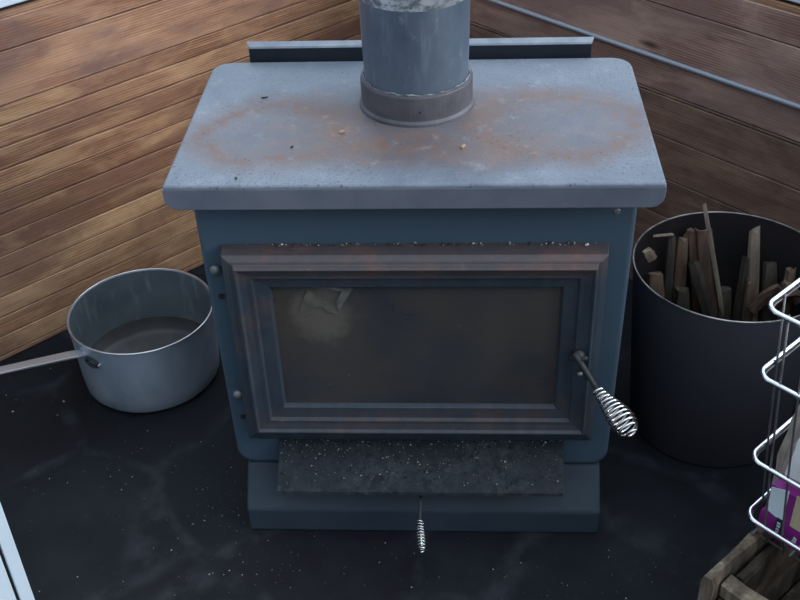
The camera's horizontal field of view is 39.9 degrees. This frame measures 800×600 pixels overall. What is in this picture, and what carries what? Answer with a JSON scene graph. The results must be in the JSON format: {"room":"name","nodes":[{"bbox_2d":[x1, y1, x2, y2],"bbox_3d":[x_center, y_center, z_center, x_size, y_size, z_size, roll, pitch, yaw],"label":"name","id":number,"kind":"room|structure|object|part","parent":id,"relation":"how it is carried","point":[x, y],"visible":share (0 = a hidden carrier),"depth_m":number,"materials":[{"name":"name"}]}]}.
{"room":"cabin living room","nodes":[
{"label":"cabin living room","id":0,"kind":"room"},
{"bbox_2d":[0,0,360,360],"bbox_3d":[-1.173,0.015,1.834,3.100,0.671,0.101,-29,44,-32],"label":"wall","id":1,"kind":"structure","parent":0,"point":[99,99],"depth_m":2.19,"materials":[{"name":"brown wood"}]},
{"bbox_2d":[0,0,59,17],"bbox_3d":[-1.210,-0.813,1.231,3.100,1.378,0.098,-29,44,-32],"label":"window","id":2,"kind":"structure","parent":1,"relation":"in","point":[7,7],"depth_m":1.95,"materials":[{"name":"brown wood"}]},
{"bbox_3d":[-1.211,-0.820,1.228,3.100,1.363,0.094,-29,44,-32],"label":"frame","id":3,"kind":"part","parent":2,"relation":"part of","materials":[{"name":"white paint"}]},
{"bbox_2d":[0,264,799,599],"bbox_3d":[0.042,0.334,1.939,5.200,0.050,5.000,0,36,3],"label":"floor","id":4,"kind":"structure","parent":0,"point":[643,487],"depth_m":1.84,"materials":[{"name":"stone"}]},
{"bbox_2d":[0,503,34,599],"bbox_3d":[-0.983,0.169,1.460,0.601,0.850,0.717,-29,44,-32],"label":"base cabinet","id":5,"kind":"object","parent":4,"relation":"on","point":[14,584],"visible":1,"depth_m":1.56,"materials":[{"name":"white"}]},
{"bbox_3d":[-0.778,0.285,1.252,0.567,0.795,0.020,-29,44,-32],"label":"cabinet door","id":6,"kind":"part","parent":5,"relation":"part of","materials":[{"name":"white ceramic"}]},
{"bbox_2d":[0,268,218,412],"bbox_3d":[-0.533,0.114,2.040,0.276,0.225,0.498,12,38,19],"label":"saucepan","id":7,"kind":"object","parent":4,"relation":"on","point":[145,340],"visible":0.92,"depth_m":2.14,"materials":[{"name":"metal"}]},
{"bbox_3d":[-0.666,0.117,1.931,0.026,0.093,0.247,27,45,34],"label":"handle","id":8,"kind":"part","parent":7,"relation":"part of","materials":[{"name":"silver metal"}]},
{"bbox_2d":[4,368,681,599],"bbox_3d":[-0.097,0.436,1.761,1.637,0.005,0.615,11,38,18],"label":"crumbs","id":9,"kind":"object","parent":4,"relation":"on","point":[50,368],"visible":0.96,"depth_m":1.83,"materials":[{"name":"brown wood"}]},
{"bbox_2d":[162,0,666,552],"bbox_3d":[0.007,-0.558,1.338,0.671,2.100,0.562,0,36,3],"label":"wood stove","id":10,"kind":"object","parent":4,"relation":"on","point":[383,277],"visible":1,"depth_m":1.60,"materials":[{"name":"paint"}]},
{"bbox_3d":[0.024,-0.267,1.625,0.671,0.009,0.401,0,36,3],"label":"plate","id":11,"kind":"part","parent":10,"relation":"part of","materials":[{"name":"metal"}]},
{"bbox_3d":[0.025,0.082,1.640,0.545,0.368,0.046,0,36,3],"label":"door frame","id":12,"kind":"part","parent":10,"relation":"part of","materials":[{"name":"grey metal"}]},
{"bbox_3d":[0.026,0.068,1.628,0.414,0.224,0.004,0,36,3],"label":"door glass","id":13,"kind":"part","parent":10,"relation":"part of","materials":[{"name":"black glass"}]},
{"bbox_3d":[0.034,0.303,1.777,0.006,0.007,0.145,0,36,3],"label":"air control rod","id":14,"kind":"part","parent":10,"relation":"part of","materials":[{"name":"black metal"}]},
{"bbox_2d":[280,439,561,485],"bbox_3d":[0.032,0.256,1.758,0.450,0.050,0.063,0,36,3],"label":"ash","id":15,"kind":"object","parent":10,"relation":"on","point":[289,439],"visible":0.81,"depth_m":1.76},
{"bbox_3d":[0.033,0.364,1.700,0.016,0.016,0.058,0,36,3],"label":"spring knob","id":16,"kind":"part","parent":10,"relation":"part of","materials":[{"name":"silver metal"}]},
{"bbox_3d":[0.271,0.099,1.592,0.057,0.052,0.025,28,46,35],"label":"latch rod","id":17,"kind":"part","parent":10,"relation":"part of","materials":[{"name":"black metal"}]},
{"bbox_3d":[0.305,0.160,1.558,0.039,0.040,0.089,-15,38,-16],"label":"spring handle","id":18,"kind":"part","parent":10,"relation":"part of","materials":[{"name":"silver metal"}]},
{"bbox_2d":[630,211,799,467],"bbox_3d":[0.558,0.075,1.931,0.327,0.339,0.327,0,36,3],"label":"bin","id":19,"kind":"object","parent":4,"relation":"on","point":[699,394],"visible":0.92,"depth_m":1.86,"materials":[{"name":"black metal"}]},
{"bbox_2d":[642,247,656,262],"bbox_3d":[0.425,-0.078,1.881,0.028,0.034,0.013,-25,42,-28],"label":"stick","id":20,"kind":"object","parent":19,"relation":"in","point":[648,253],"visible":1,"depth_m":1.88,"materials":[{"name":"brown wood"}]},
{"bbox_2d":[647,272,663,297],"bbox_3d":[0.465,0.060,2.011,0.053,0.254,0.024,29,46,35],"label":"stick","id":21,"kind":"object","parent":19,"relation":"in","point":[655,281],"visible":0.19,"depth_m":1.95,"materials":[{"name":"beige wood"}]},
{"bbox_2d":[653,233,673,236],"bbox_3d":[0.457,-0.112,1.917,0.047,0.020,0.010,-24,41,-26],"label":"stick","id":22,"kind":"object","parent":19,"relation":"in","point":[666,234],"visible":1,"depth_m":1.91,"materials":[{"name":"brown wood"}]},
{"bbox_2d":[663,234,675,301],"bbox_3d":[0.487,0.018,2.015,0.014,0.315,0.036,-16,38,-18],"label":"stick","id":23,"kind":"object","parent":19,"relation":"in","point":[671,240],"visible":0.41,"depth_m":1.96,"materials":[{"name":"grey wood"}]},
{"bbox_2d":[672,230,687,302],"bbox_3d":[0.509,0.012,2.021,0.023,0.317,0.038,-17,39,-20],"label":"stick","id":24,"kind":"object","parent":19,"relation":"in","point":[681,249],"visible":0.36,"depth_m":1.97,"materials":[{"name":"beige wood"}]},
{"bbox_2d":[674,287,689,309],"bbox_3d":[0.522,0.058,2.037,0.052,0.221,0.025,-20,40,-22],"label":"stick","id":25,"kind":"object","parent":19,"relation":"in","point":[681,298],"visible":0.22,"depth_m":1.98,"materials":[{"name":"grey wood"}]},
{"bbox_2d":[686,227,700,313],"bbox_3d":[0.550,0.004,2.031,0.080,0.314,0.014,4,37,9],"label":"stick","id":26,"kind":"object","parent":19,"relation":"in","point":[692,254],"visible":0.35,"depth_m":1.98,"materials":[{"name":"red wood"}]},
{"bbox_2d":[688,260,715,317],"bbox_3d":[0.570,0.038,2.023,0.117,0.274,0.014,-2,36,1],"label":"stick","id":27,"kind":"object","parent":19,"relation":"in","point":[701,289],"visible":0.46,"depth_m":1.98,"materials":[{"name":"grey wood"}]},
{"bbox_2d":[694,228,717,317],"bbox_3d":[0.570,0.005,2.022,0.097,0.322,0.016,4,37,9],"label":"stick","id":28,"kind":"object","parent":19,"relation":"in","point":[702,243],"visible":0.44,"depth_m":1.96,"materials":[{"name":"red wood"}]},
{"bbox_2d":[702,200,723,315],"bbox_3d":[0.579,-0.014,2.001,0.103,0.372,0.016,4,37,9],"label":"stick","id":29,"kind":"object","parent":19,"relation":"in","point":[706,217],"visible":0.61,"depth_m":1.96,"materials":[{"name":"brown wood"}]},
{"bbox_2d":[717,286,730,319],"bbox_3d":[0.600,0.060,2.047,0.040,0.200,0.018,0,36,3],"label":"stick","id":30,"kind":"object","parent":19,"relation":"in","point":[726,291],"visible":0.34,"depth_m":2.01,"materials":[{"name":"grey wood"}]},
{"bbox_2d":[732,256,748,320],"bbox_3d":[0.629,0.036,2.022,0.037,0.269,0.024,0,36,3],"label":"stick","id":31,"kind":"object","parent":19,"relation":"in","point":[739,297],"visible":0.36,"depth_m":1.99,"materials":[{"name":"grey wood"}]},
{"bbox_2d":[742,278,754,321],"bbox_3d":[0.633,0.061,2.015,0.035,0.235,0.017,27,45,34],"label":"stick","id":32,"kind":"object","parent":19,"relation":"in","point":[749,296],"visible":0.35,"depth_m":1.97,"materials":[{"name":"beige wood"}]},
{"bbox_2d":[747,226,759,321],"bbox_3d":[0.638,0.017,1.994,0.022,0.334,0.069,-22,40,-24],"label":"stick","id":33,"kind":"object","parent":19,"relation":"in","point":[753,255],"visible":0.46,"depth_m":1.94,"materials":[{"name":"brown wood"}]},
{"bbox_2d":[748,284,782,313],"bbox_3d":[0.650,-0.004,1.951,0.059,0.066,0.023,6,37,11],"label":"stick","id":34,"kind":"object","parent":19,"relation":"in","point":[762,298],"visible":0.85,"depth_m":1.95,"materials":[{"name":"red wood"}]},
{"bbox_2d":[760,262,776,321],"bbox_3d":[0.667,0.052,1.998,0.021,0.264,0.069,-15,38,-17],"label":"stick","id":35,"kind":"object","parent":19,"relation":"in","point":[769,278],"visible":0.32,"depth_m":1.95,"materials":[{"name":"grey wood"}]},
{"bbox_2d":[777,267,796,319],"bbox_3d":[0.681,0.063,1.970,0.017,0.283,0.035,-7,36,-6],"label":"stick","id":36,"kind":"object","parent":19,"relation":"in","point":[790,273],"visible":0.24,"depth_m":1.91,"materials":[{"name":"beige wood"}]},
{"bbox_2d":[774,291,799,307],"bbox_3d":[0.675,0.000,1.912,0.021,0.056,0.049,-27,43,-30],"label":"stick","id":37,"kind":"object","parent":19,"relation":"in","point":[795,293],"visible":0.59,"depth_m":1.91,"materials":[{"name":"red wood"}]},
{"bbox_2d":[780,279,799,304],"bbox_3d":[0.679,-0.015,1.910,0.017,0.034,0.048,-23,41,-26],"label":"stick","id":38,"kind":"object","parent":19,"relation":"in","point":[784,283],"visible":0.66,"depth_m":1.90,"materials":[{"name":"red wood"}]},
{"bbox_2d":[697,528,799,599],"bbox_3d":[0.676,0.444,1.500,0.412,0.240,0.378,-30,44,-32],"label":"crate","id":39,"kind":"object","parent":4,"relation":"on","point":[755,569],"visible":0.77,"depth_m":1.48,"materials":[{"name":"brown wood"}]},
{"bbox_3d":[0.567,0.323,1.557,0.320,0.063,0.016,-30,44,-32],"label":"rail","id":40,"kind":"part","parent":39,"relation":"part of","materials":[{"name":"brown wood"}]},
{"bbox_2d":[747,277,799,560],"bbox_3d":[0.681,0.157,1.380,0.351,0.358,0.373,-30,44,-32],"label":"wire basket","id":41,"kind":"object","parent":39,"relation":"on","point":[783,354],"visible":0.98,"depth_m":1.39,"materials":[{"name":"silver metal"}]},
{"bbox_2d":[756,473,799,552],"bbox_3d":[0.566,0.307,1.391,0.032,0.098,0.230,-30,44,-32],"label":"carton","id":42,"kind":"object","parent":41,"relation":"in","point":[778,488],"visible":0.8,"depth_m":1.43,"materials":[{"name":"purple cardboard"}]},
{"bbox_3d":[0.491,0.263,1.433,0.001,0.057,0.024,-30,44,-32],"label":"white panel","id":43,"kind":"part","parent":42,"relation":"part of","materials":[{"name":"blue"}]},
{"bbox_2d":[784,438,799,482],"bbox_3d":[0.571,0.220,1.324,0.014,0.118,0.216,-29,44,-32],"label":"folded newspaper","id":44,"kind":"object","parent":42,"relation":"on","point":[795,462],"visible":0.84,"depth_m":1.40,"materials":[{"name":"white paper"}]},
{"bbox_3d":[0.529,0.286,1.399,0.001,0.060,0.067,-30,44,-32],"label":"beige panel","id":45,"kind":"part","parent":42,"relation":"part of","materials":[{"name":"beige cardboard"}]},
{"bbox_2d":[771,404,799,485],"bbox_3d":[0.602,0.209,1.341,0.039,0.305,0.285,-29,44,-32],"label":"paper bag","id":46,"kind":"object","parent":41,"relation":"in","point":[782,462],"visible":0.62,"depth_m":1.43,"materials":[{"name":"grey paper"}]},
{"bbox_2d":[469,0,799,280],"bbox_3d":[0.987,-0.046,1.792,0.102,0.671,2.808,-29,44,-32],"label":"wall","id":47,"kind":"structure","parent":0,"point":[732,149],"depth_m":2.04,"materials":[{"name":"brown wood"}]},
{"bbox_2d":[485,0,799,109],"bbox_3d":[0.942,-0.170,1.652,0.010,0.010,2.800,-29,44,-32],"label":"trim","id":48,"kind":"structure","parent":47,"relation":"attached to","point":[659,58],"depth_m":2.07,"materials":[{"name":"grey metal"}]},
{"bbox_2d":[752,0,799,13],"bbox_3d":[0.953,-0.875,1.188,0.097,1.378,2.808,-29,44,-32],"label":"window","id":49,"kind":"structure","parent":47,"relation":"in","point":[793,6],"depth_m":1.84,"materials":[{"name":"brown wood"}]}
]}

